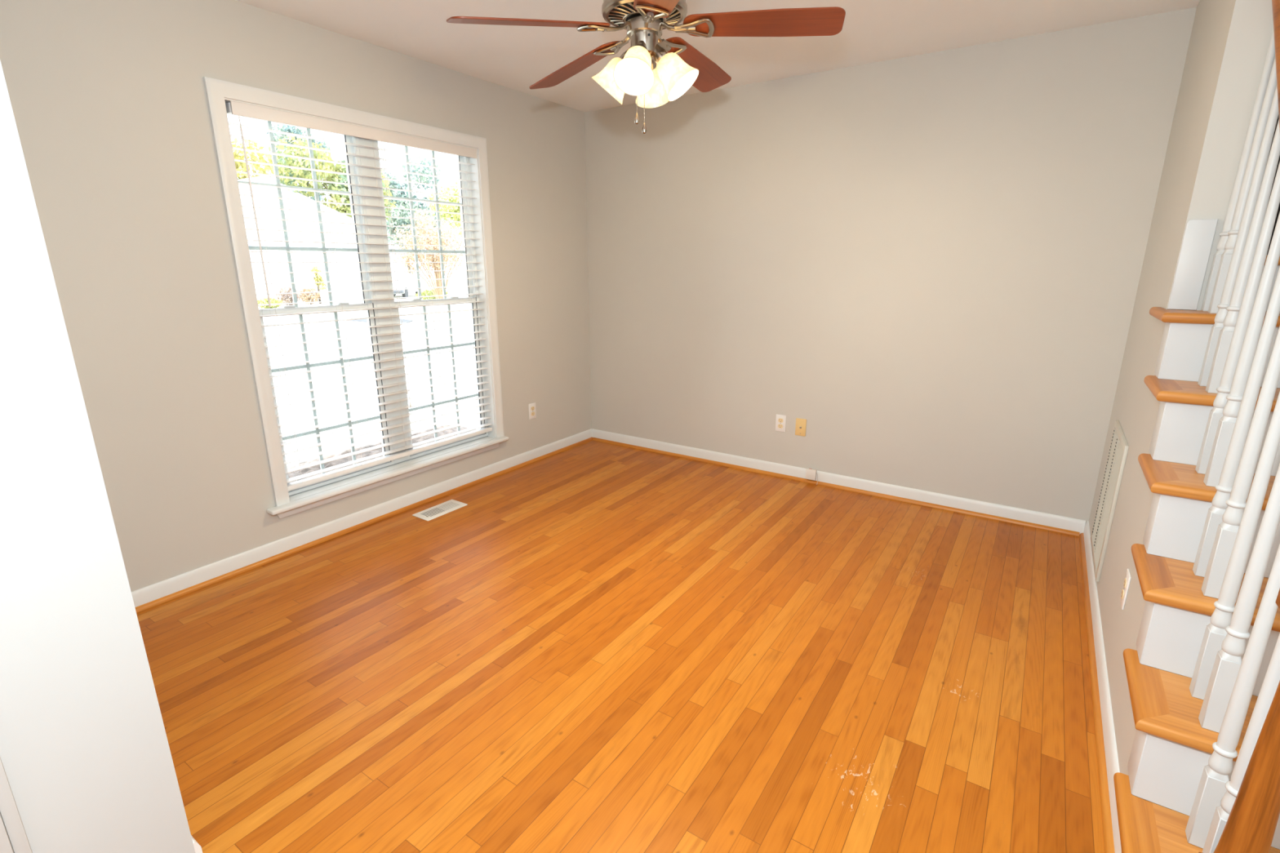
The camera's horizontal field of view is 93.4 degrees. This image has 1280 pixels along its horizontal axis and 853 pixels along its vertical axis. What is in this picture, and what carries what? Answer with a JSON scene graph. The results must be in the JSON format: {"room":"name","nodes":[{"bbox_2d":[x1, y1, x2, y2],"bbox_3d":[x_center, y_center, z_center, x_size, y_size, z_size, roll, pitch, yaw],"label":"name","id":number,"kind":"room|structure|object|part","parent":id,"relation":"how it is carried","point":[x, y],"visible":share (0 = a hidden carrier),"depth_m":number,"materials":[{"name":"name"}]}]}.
{"room":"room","nodes":[
{"label":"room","id":0,"kind":"room"},
{"bbox_2d":[0,60,195,852],"bbox_3d":[-1.729,-0.206,1.417,1.497,2.440,0.235,10,18,32],"label":"door","id":1,"kind":"structure","parent":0,"point":[86,756],"depth_m":1.14,"materials":[{"name":"white paint"}]},
{"bbox_2d":[0,757,32,852],"bbox_3d":[-1.238,-0.058,0.871,0.088,2.440,0.160,10,18,32],"label":"trim","id":2,"kind":"structure","parent":1,"relation":"attached to","point":[13,837],"depth_m":1.12,"materials":[{"name":"white paint"}]},
{"bbox_2d":[191,835,202,852],"bbox_3d":[-1.655,0.905,1.820,1.484,0.085,0.013,10,18,32],"label":"baseboard","id":3,"kind":"structure","parent":1,"relation":"attached to","point":[197,848],"depth_m":1.42,"materials":[{"name":"white paint"}]},
{"bbox_2d":[0,0,591,591],"bbox_3d":[-1.432,-0.465,3.336,0.140,3.140,3.760,10,18,32],"label":"wall","id":4,"kind":"structure","parent":0,"point":[108,98],"depth_m":2.52,"materials":[{"name":"beige paint"}]},
{"bbox_2d":[226,113,394,495],"bbox_3d":[-1.636,-0.580,3.049,0.065,1.788,0.633,10,18,32],"label":"window","id":5,"kind":"structure","parent":4,"relation":"in","point":[358,238],"depth_m":3.12,"materials":[{"name":"white plastic"}]},
{"bbox_3d":[-1.648,-1.001,2.944,0.025,0.885,0.597,10,18,32],"label":"sash","id":6,"kind":"part","parent":5,"relation":"part of","materials":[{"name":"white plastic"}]},
{"bbox_3d":[-1.624,-0.169,3.152,0.025,0.905,0.597,10,18,32],"label":"sash","id":7,"kind":"part","parent":5,"relation":"part of","materials":[{"name":"white plastic"}]},
{"bbox_3d":[-1.636,-0.580,3.049,0.065,1.788,0.633,10,18,32],"label":"frame","id":8,"kind":"part","parent":5,"relation":"part of","materials":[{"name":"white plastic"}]},
{"bbox_3d":[-1.642,-1.010,2.937,0.003,0.839,0.537,10,18,32],"label":"glass pane","id":9,"kind":"part","parent":5,"relation":"part of","materials":[{"name":"white"}]},
{"bbox_2d":[225,100,492,490],"bbox_3d":[-1.375,-0.674,3.305,0.067,1.748,1.372,10,18,32],"label":"window blind","id":10,"kind":"object","parent":5,"relation":"attached to","point":[233,108],"visible":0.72,"depth_m":3.17,"materials":[{"name":"white plastic"}]},
{"bbox_3d":[-1.717,-0.531,2.824,0.055,1.685,0.001,10,18,32],"label":"ladder cord","id":11,"kind":"part","parent":10,"relation":"part of","materials":[{"name":"white fabric"}]},
{"bbox_3d":[-1.377,-1.492,3.084,0.040,0.038,1.329,10,18,32],"label":"head rail","id":12,"kind":"part","parent":10,"relation":"part of","materials":[{"name":"white plastic"}]},
{"bbox_3d":[-1.536,-0.602,3.085,0.055,1.685,0.001,10,18,32],"label":"ladder cord","id":13,"kind":"part","parent":10,"relation":"part of","materials":[{"name":"white plastic"}]},
{"bbox_3d":[-1.385,-0.661,3.304,0.055,1.685,0.001,10,18,32],"label":"ladder cord","id":14,"kind":"part","parent":10,"relation":"part of","materials":[{"name":"white fabric"}]},
{"bbox_3d":[-1.385,0.160,3.526,0.050,0.023,1.342,10,18,32],"label":"rail","id":15,"kind":"part","parent":10,"relation":"part of","materials":[{"name":"white plastic"}]},
{"bbox_3d":[-1.335,-0.832,3.284,0.010,1.335,0.010,10,18,32],"label":"pull cord","id":16,"kind":"part","parent":10,"relation":"part of","materials":[{"name":"white plastic"}]},
{"bbox_3d":[-1.327,-0.796,3.305,0.010,1.415,0.010,10,18,32],"label":"pull cord","id":17,"kind":"part","parent":10,"relation":"part of","materials":[{"name":"white fabric"}]},
{"bbox_3d":[-1.231,-0.721,3.526,0.055,1.685,0.001,10,18,32],"label":"ladder cord","id":18,"kind":"part","parent":10,"relation":"part of","materials":[{"name":"white fabric"}]},
{"bbox_3d":[-1.053,-0.790,3.783,0.055,1.685,0.001,10,18,32],"label":"ladder cord","id":19,"kind":"part","parent":10,"relation":"part of","materials":[{"name":"white plastic"}]},
{"bbox_2d":[203,76,504,506],"bbox_3d":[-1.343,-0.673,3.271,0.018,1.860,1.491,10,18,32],"label":"trim","id":20,"kind":"structure","parent":4,"relation":"attached to","point":[216,90],"depth_m":2.79,"materials":[{"name":"white paint"}]},
{"bbox_2d":[131,428,592,607],"bbox_3d":[-1.336,0.429,3.583,0.013,0.085,3.405,10,18,32],"label":"baseboard","id":21,"kind":"structure","parent":4,"relation":"attached to","point":[151,593],"depth_m":3.14,"materials":[{"name":"white paint"}]},
{"bbox_2d":[134,436,592,613],"bbox_3d":[-1.324,0.463,3.584,0.016,0.019,3.379,10,18,32],"label":"trim","id":22,"kind":"structure","parent":4,"relation":"attached to","point":[144,606],"depth_m":3.14,"materials":[{"name":"brown wood"}]},
{"bbox_2d":[357,137,407,463],"bbox_3d":[-1.434,-0.658,3.339,0.067,1.788,0.090,10,18,32],"label":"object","id":23,"kind":"structure","parent":4,"relation":"attached to","point":[363,151],"depth_m":3.28,"materials":[{"name":"white plastic"}]},
{"bbox_2d":[276,443,498,518],"bbox_3d":[-1.359,0.273,3.504,0.014,0.044,1.457,10,18,32],"label":"trim","id":24,"kind":"structure","parent":4,"relation":"attached to","point":[354,491],"depth_m":3.36,"materials":[{"name":"white paint"}]},
{"bbox_2d":[266,435,509,515],"bbox_3d":[-1.368,0.237,3.508,0.135,0.022,1.538,10,18,32],"label":"trim","id":25,"kind":"structure","parent":4,"relation":"attached to","point":[315,495],"depth_m":3.37,"materials":[{"name":"white paint"}]},
{"bbox_2d":[373,140,488,460],"bbox_3d":[-1.234,-0.737,3.629,0.065,1.788,0.632,10,18,32],"label":"window","id":26,"kind":"structure","parent":4,"relation":"in","point":[472,290],"depth_m":3.66,"materials":[{"name":"white plastic"}]},
{"bbox_3d":[-1.247,-1.158,3.524,0.025,0.885,0.596,10,18,32],"label":"sash","id":27,"kind":"part","parent":26,"relation":"part of","materials":[{"name":"white plastic"}]},
{"bbox_3d":[-1.223,-0.326,3.732,0.025,0.905,0.596,10,18,32],"label":"sash","id":28,"kind":"part","parent":26,"relation":"part of","materials":[{"name":"white plastic"}]},
{"bbox_2d":[528,402,536,419],"bbox_3d":[-0.769,-0.111,4.321,0.008,0.115,0.070,10,18,32],"label":"wall outlet","id":29,"kind":"object","parent":4,"relation":"attached to","point":[532,411],"visible":1,"depth_m":4.32,"materials":[{"name":"white plastic"}]},
{"bbox_2d":[136,440,1279,852],"bbox_3d":[-0.530,1.175,1.175,4.431,0.100,6.700,10,18,32],"label":"floor","id":30,"kind":"structure","parent":0,"point":[608,648],"depth_m":2.11,"materials":[{"name":"brown wood"}]},
{"bbox_2d":[412,499,467,520],"bbox_3d":[-1.165,0.485,3.524,0.143,0.008,0.285,10,18,32],"label":"floor vent","id":31,"kind":"object","parent":30,"relation":"in","point":[434,512],"visible":1,"depth_m":3.51,"materials":[{"name":"white metal"}]},
{"bbox_2d":[1113,218,1279,852],"bbox_3d":[2.056,0.180,1.733,1.005,1.530,2.498,10,18,32],"label":"staircase","id":32,"kind":"structure","parent":30,"relation":"on","point":[1171,750],"depth_m":1.56,"materials":[{"name":"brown wood"}]},
{"bbox_3d":[1.204,0.781,1.458,0.003,0.182,0.099,10,18,32],"label":"corner trim","id":33,"kind":"part","parent":32,"relation":"part of","materials":[{"name":"white paint"}]},
{"bbox_3d":[1.337,0.522,1.595,0.003,0.182,0.099,10,18,32],"label":"corner trim","id":34,"kind":"part","parent":32,"relation":"part of","materials":[{"name":"white paint"}]},
{"bbox_3d":[1.470,0.262,1.731,0.003,0.182,0.099,10,18,32],"label":"corner trim","id":35,"kind":"part","parent":32,"relation":"part of","materials":[{"name":"white paint"}]},
{"bbox_3d":[1.603,0.003,1.867,0.003,0.182,0.099,10,18,32],"label":"corner trim","id":36,"kind":"part","parent":32,"relation":"part of","materials":[{"name":"white paint"}]},
{"bbox_3d":[1.736,-0.257,2.003,0.003,0.182,0.099,10,18,32],"label":"corner trim","id":37,"kind":"part","parent":32,"relation":"part of","materials":[{"name":"white paint"}]},
{"bbox_2d":[1185,0,1279,852],"bbox_3d":[1.482,-0.186,1.430,0.110,2.065,1.463,10,18,32],"label":"stair railing","id":38,"kind":"object","parent":32,"relation":"on","point":[1241,814],"visible":1,"depth_m":1.41,"materials":[{"name":"paint"}]},
{"bbox_3d":[1.107,0.464,1.022,0.110,1.022,0.110,10,18,32],"label":"newel post","id":39,"kind":"part","parent":38,"relation":"part of","materials":[{"name":"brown wood"}]},
{"bbox_3d":[1.510,-0.568,1.369,0.073,1.296,1.364,10,18,32],"label":"handrail","id":40,"kind":"part","parent":38,"relation":"part of","materials":[{"name":"brown wood"}]},
{"bbox_2d":[235,0,1199,111],"bbox_3d":[-0.419,-2.045,0.366,4.551,1.660,6.720,10,18,32],"label":"ceiling","id":41,"kind":"structure","parent":0,"point":[515,57],"depth_m":2.84,"materials":[{"name":"paint"}]},
{"bbox_2d":[446,0,845,133],"bbox_3d":[0.030,-1.351,2.124,1.273,0.598,1.240,10,18,32],"label":"ceiling fan","id":42,"kind":"object","parent":41,"relation":"hanging from","point":[657,71],"visible":1,"depth_m":2.04,"materials":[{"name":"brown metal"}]},
{"bbox_3d":[-0.345,-1.294,1.931,0.525,0.006,0.144,-13,31,-22],"label":"fan blade","id":43,"kind":"part","parent":42,"relation":"part of","materials":[{"name":"brown wood"}]},
{"bbox_3d":[-0.250,-1.415,2.371,0.144,0.006,0.525,-31,25,-35],"label":"fan blade","id":44,"kind":"part","parent":42,"relation":"part of","materials":[{"name":"brown wood"}]},
{"bbox_3d":[-0.084,-1.241,2.142,0.138,0.112,0.138,42,21,1],"label":"lamp shade","id":45,"kind":"part","parent":42,"relation":"part of","materials":[{"name":"white glass"}]},
{"bbox_3d":[-0.011,-1.208,2.020,0.138,0.112,0.138,4,-24,14],"label":"lamp shade","id":46,"kind":"part","parent":42,"relation":"part of","materials":[{"name":"white glass"}]},
{"bbox_3d":[-0.008,-1.227,2.028,0.043,0.063,0.043,4,-24,14],"label":"light bulb","id":47,"kind":"part","parent":42,"relation":"part of","materials":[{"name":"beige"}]},
{"bbox_2d":[606,1,682,29],"bbox_3d":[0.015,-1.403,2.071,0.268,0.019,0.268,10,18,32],"label":"motor housing","id":48,"kind":"object","parent":42,"relation":"attached to","point":[618,13],"depth_m":2.04,"materials":[{"name":"silver metal"}]},
{"bbox_3d":[0.015,-1.168,2.119,0.003,0.184,0.003,-7,17,-25],"label":"pull chain","id":49,"kind":"part","parent":42,"relation":"part of","materials":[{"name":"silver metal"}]},
{"bbox_3d":[0.042,-1.260,2.213,0.138,0.112,0.138,4,56,14],"label":"lamp shade","id":50,"kind":"part","parent":42,"relation":"part of","materials":[{"name":"white glass"}]},
{"bbox_3d":[0.060,-1.246,1.705,0.144,0.006,0.525,9,18,-10],"label":"fan blade","id":51,"kind":"part","parent":42,"relation":"part of","materials":[{"name":"brown wood"}]},
{"bbox_3d":[0.115,-1.227,2.091,0.138,0.112,0.138,-38,2,21],"label":"lamp shade","id":52,"kind":"part","parent":42,"relation":"part of","materials":[{"name":"white glass"}]},
{"bbox_3d":[0.213,-1.444,2.416,0.144,0.006,0.525,-8,6,31],"label":"fan blade","id":53,"kind":"part","parent":42,"relation":"part of","materials":[{"name":"brown wood"}]},
{"bbox_3d":[0.404,-1.339,2.005,0.525,0.006,0.144,6,3,11],"label":"fan blade","id":54,"kind":"part","parent":42,"relation":"part of","materials":[{"name":"brown wood"}]},
{"bbox_2d":[584,7,1279,522],"bbox_3d":[1.471,-1.476,3.322,4.411,4.100,0.120,10,18,32],"label":"wall","id":55,"kind":"structure","parent":0,"point":[931,263],"depth_m":3.42,"materials":[{"name":"beige paint"}]},
{"bbox_2d":[775,413,786,432],"bbox_3d":[0.935,-0.022,4.006,0.070,0.115,0.008,10,18,32],"label":"wall outlet","id":56,"kind":"object","parent":55,"relation":"attached to","point":[780,421],"visible":1,"depth_m":4.00,"materials":[{"name":"white plastic"}]},
{"bbox_2d":[795,417,806,436],"bbox_3d":[1.046,0.006,3.932,0.070,0.115,0.016,10,18,32],"label":"cable plate","id":57,"kind":"object","parent":55,"relation":"attached to","point":[801,424],"visible":1,"depth_m":3.93,"materials":[{"name":"yellow"}]},
{"bbox_2d":[805,467,817,484],"bbox_3d":[1.124,0.326,3.936,0.084,0.095,0.036,10,18,32],"label":"phone jack","id":58,"kind":"object","parent":55,"relation":"attached to","point":[811,473],"visible":1,"depth_m":3.93,"materials":[{"name":"white plastic"}]},
{"bbox_2d":[592,437,1079,536],"bbox_3d":[0.969,0.335,4.058,3.253,0.019,0.016,10,18,32],"label":"trim","id":59,"kind":"structure","parent":55,"relation":"attached to","point":[821,483],"depth_m":3.78,"materials":[{"name":"brown wood"}]},
{"bbox_2d":[591,428,1085,534],"bbox_3d":[0.977,0.300,4.061,3.285,0.085,0.013,10,18,32],"label":"baseboard","id":60,"kind":"structure","parent":55,"relation":"attached to","point":[1012,513],"depth_m":3.76,"materials":[{"name":"white paint"}]},
{"bbox_2d":[1266,115,1279,254],"bbox_3d":[2.797,-1.688,2.244,0.790,2.030,0.043,10,18,32],"label":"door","id":61,"kind":"structure","parent":55,"relation":"in","point":[1278,210],"depth_m":2.52,"materials":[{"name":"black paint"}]},
{"bbox_2d":[1088,0,1273,810],"bbox_3d":[1.764,-0.334,1.892,0.140,2.440,2.347,10,18,32],"label":"wall","id":62,"kind":"structure","parent":0,"point":[1229,41],"depth_m":2.04,"materials":[{"name":"beige paint"}]},
{"bbox_2d":[1079,533,1115,852],"bbox_3d":[1.689,0.821,2.258,0.016,0.019,2.317,10,18,32],"label":"trim","id":63,"kind":"structure","parent":62,"relation":"attached to","point":[1108,844],"depth_m":1.88,"materials":[{"name":"brown wood"}]},
{"bbox_2d":[1083,520,1121,852],"bbox_3d":[1.705,0.790,2.247,0.013,0.085,2.330,10,18,32],"label":"baseboard","id":64,"kind":"structure","parent":62,"relation":"attached to","point":[1108,733],"depth_m":1.92,"materials":[{"name":"white paint"}]},
{"bbox_2d":[1090,419,1128,582],"bbox_3d":[2.024,0.305,2.612,0.013,0.586,0.490,10,18,32],"label":"air vent","id":65,"kind":"object","parent":62,"relation":"in","point":[1118,448],"visible":1,"depth_m":2.56,"materials":[{"name":"grey metal"}]},
{"bbox_2d":[1120,568,1131,609],"bbox_3d":[1.548,0.519,1.925,0.008,0.115,0.070,10,18,32],"label":"wall outlet","id":66,"kind":"object","parent":62,"relation":"attached to","point":[1127,578],"visible":1,"depth_m":1.91,"materials":[{"name":"white plastic"}]},
{"bbox_2d":[1120,589,1124,599],"bbox_3d":[1.548,0.538,1.930,0.008,0.027,0.034,10,18,32],"label":"receptacle","id":67,"kind":"object","parent":66,"relation":"attached to","point":[1122,591],"depth_m":1.93,"materials":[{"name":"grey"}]},
{"bbox_2d":[1123,577,1126,588],"bbox_3d":[1.548,0.500,1.920,0.008,0.027,0.034,10,18,32],"label":"receptacle","id":68,"kind":"object","parent":66,"relation":"attached to","point":[1125,580],"depth_m":1.92,"materials":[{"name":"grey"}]},
{"label":"outside","id":69,"kind":"structure","parent":0,"visible":0},
{"bbox_2d":[262,315,475,376],"bbox_3d":[-7.366,-2.456,16.689,23.100,0.020,5.000,10,18,32],"label":"road","id":70,"kind":"structure","parent":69,"point":[286,329],"depth_m":16.12,"materials":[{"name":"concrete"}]},
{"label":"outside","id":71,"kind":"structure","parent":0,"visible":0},
{"bbox_2d":[258,276,479,466],"bbox_3d":[-24.706,-7.374,35.319,74.860,0.200,115.000,10,18,32],"label":"lawn","id":72,"kind":"structure","parent":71,"point":[451,282],"depth_m":9.99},
{"bbox_2d":[231,137,274,179],"bbox_3d":[-28.167,-13.990,39.922,8.744,10.174,5.492,-12,19,-37],"label":"leafy tree","id":73,"kind":"object","parent":72,"relation":"on","point":[240,166],"visible":0.04,"depth_m":39.40,"materials":[{"name":"yellow plant"}]},
{"bbox_2d":[257,297,283,308],"bbox_3d":[-17.110,-5.696,27.845,0.853,0.539,1.212,10,18,32],"label":"shrub","id":74,"kind":"object","parent":72,"relation":"on","point":[264,301],"visible":0.65,"depth_m":27.70,"materials":[{"name":"green plant"}]},
{"bbox_2d":[275,286,302,305],"bbox_3d":[-17.166,-6.355,29.454,1.079,0.981,1.134,10,18,32],"label":"shrub","id":75,"kind":"object","parent":72,"relation":"on","point":[285,298],"visible":0.72,"depth_m":29.25,"materials":[{"name":"grey plant"}]},
{"bbox_2d":[297,287,320,304],"bbox_3d":[-16.668,-6.596,30.479,1.058,0.862,1.062,10,18,32],"label":"shrub","id":76,"kind":"object","parent":72,"relation":"on","point":[308,297],"visible":0.88,"depth_m":30.31,"materials":[{"name":"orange plant"}]},
{"bbox_2d":[310,266,326,303],"bbox_3d":[-16.393,-7.253,30.888,0.724,1.878,0.638,10,18,32],"label":"sapling","id":77,"kind":"object","parent":72,"relation":"on","point":[318,278],"visible":0.8,"depth_m":30.75,"materials":[{"name":"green plant"}]},
{"bbox_3d":[-16.393,-7.574,30.801,0.724,1.213,0.638,10,18,32],"label":"crown","id":78,"kind":"part","parent":77,"relation":"part of","materials":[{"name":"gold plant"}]},
{"bbox_2d":[237,175,408,302],"bbox_3d":[-21.591,-9.991,32.832,8.950,6.150,20.400,10,18,32],"label":"house","id":79,"kind":"structure","parent":72,"relation":"on","point":[244,189],"depth_m":30.94,"materials":[{"name":"white"}]},
{"bbox_3d":[-18.905,-8.147,29.169,0.020,1.340,0.940,10,18,32],"label":"pane","id":80,"kind":"part","parent":79,"relation":"part of","materials":[{"name":"clear glass"}]},
{"bbox_3d":[-17.239,-8.798,31.578,0.020,1.340,0.940,10,18,32],"label":"pane","id":81,"kind":"part","parent":79,"relation":"part of","materials":[{"name":"clear glass"}]},
{"bbox_2d":[266,124,396,221],"bbox_3d":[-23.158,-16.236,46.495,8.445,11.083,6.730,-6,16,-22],"label":"leafy tree","id":82,"kind":"object","parent":72,"relation":"on","point":[287,161],"visible":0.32,"depth_m":44.22,"materials":[{"name":"green plant"}]},
{"bbox_2d":[346,316,413,323],"bbox_3d":[-9.473,-3.829,21.755,1.688,0.030,4.617,-14,21,-42],"label":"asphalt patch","id":83,"kind":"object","parent":72,"relation":"on","point":[404,321],"visible":0.14,"depth_m":21.57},
{"bbox_2d":[286,424,475,483],"bbox_3d":[-2.130,0.478,5.082,2.500,0.369,3.800,10,18,32],"label":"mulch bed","id":84,"kind":"object","parent":72,"relation":"on","point":[307,470],"visible":0.09,"depth_m":5.35,"materials":[{"name":"white"}]},
{"bbox_2d":[391,273,422,298],"bbox_3d":[-14.723,-8.596,36.739,1.750,1.419,4.379,-1,15,-3],"label":"parked car","id":85,"kind":"object","parent":72,"relation":"on","point":[402,284],"visible":0.42,"depth_m":35.95,"materials":[{"name":"white paint"}]},
{"bbox_2d":[382,155,445,273],"bbox_3d":[-22.836,-20.189,58.977,7.991,12.205,5.392,-9,18,-31],"label":"leafy tree","id":86,"kind":"object","parent":72,"relation":"on","point":[393,184],"visible":0.41,"depth_m":58.39,"materials":[{"name":"green plant"}]},
{"bbox_2d":[390,208,463,298],"bbox_3d":[-10.915,-8.825,31.182,3.776,4.785,5.173,-10,18,-32],"label":"ornamental tree","id":87,"kind":"object","parent":72,"relation":"on","point":[429,241],"visible":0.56,"depth_m":30.76,"materials":[{"name":"beige plant"}]},
{"bbox_2d":[414,288,448,299],"bbox_3d":[-11.698,-7.405,33.908,1.055,0.686,2.215,10,18,32],"label":"shrub","id":88,"kind":"object","parent":72,"relation":"on","point":[423,292],"visible":0.45,"depth_m":33.45,"materials":[{"name":"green plant"}]},
{"bbox_2d":[426,180,462,237],"bbox_3d":[-15.773,-18.577,57.489,7.043,9.869,6.857,10,18,32],"label":"leafy tree","id":89,"kind":"object","parent":72,"relation":"on","point":[456,217],"visible":0.15,"depth_m":55.88,"materials":[{"name":"green plant"}]}
]}

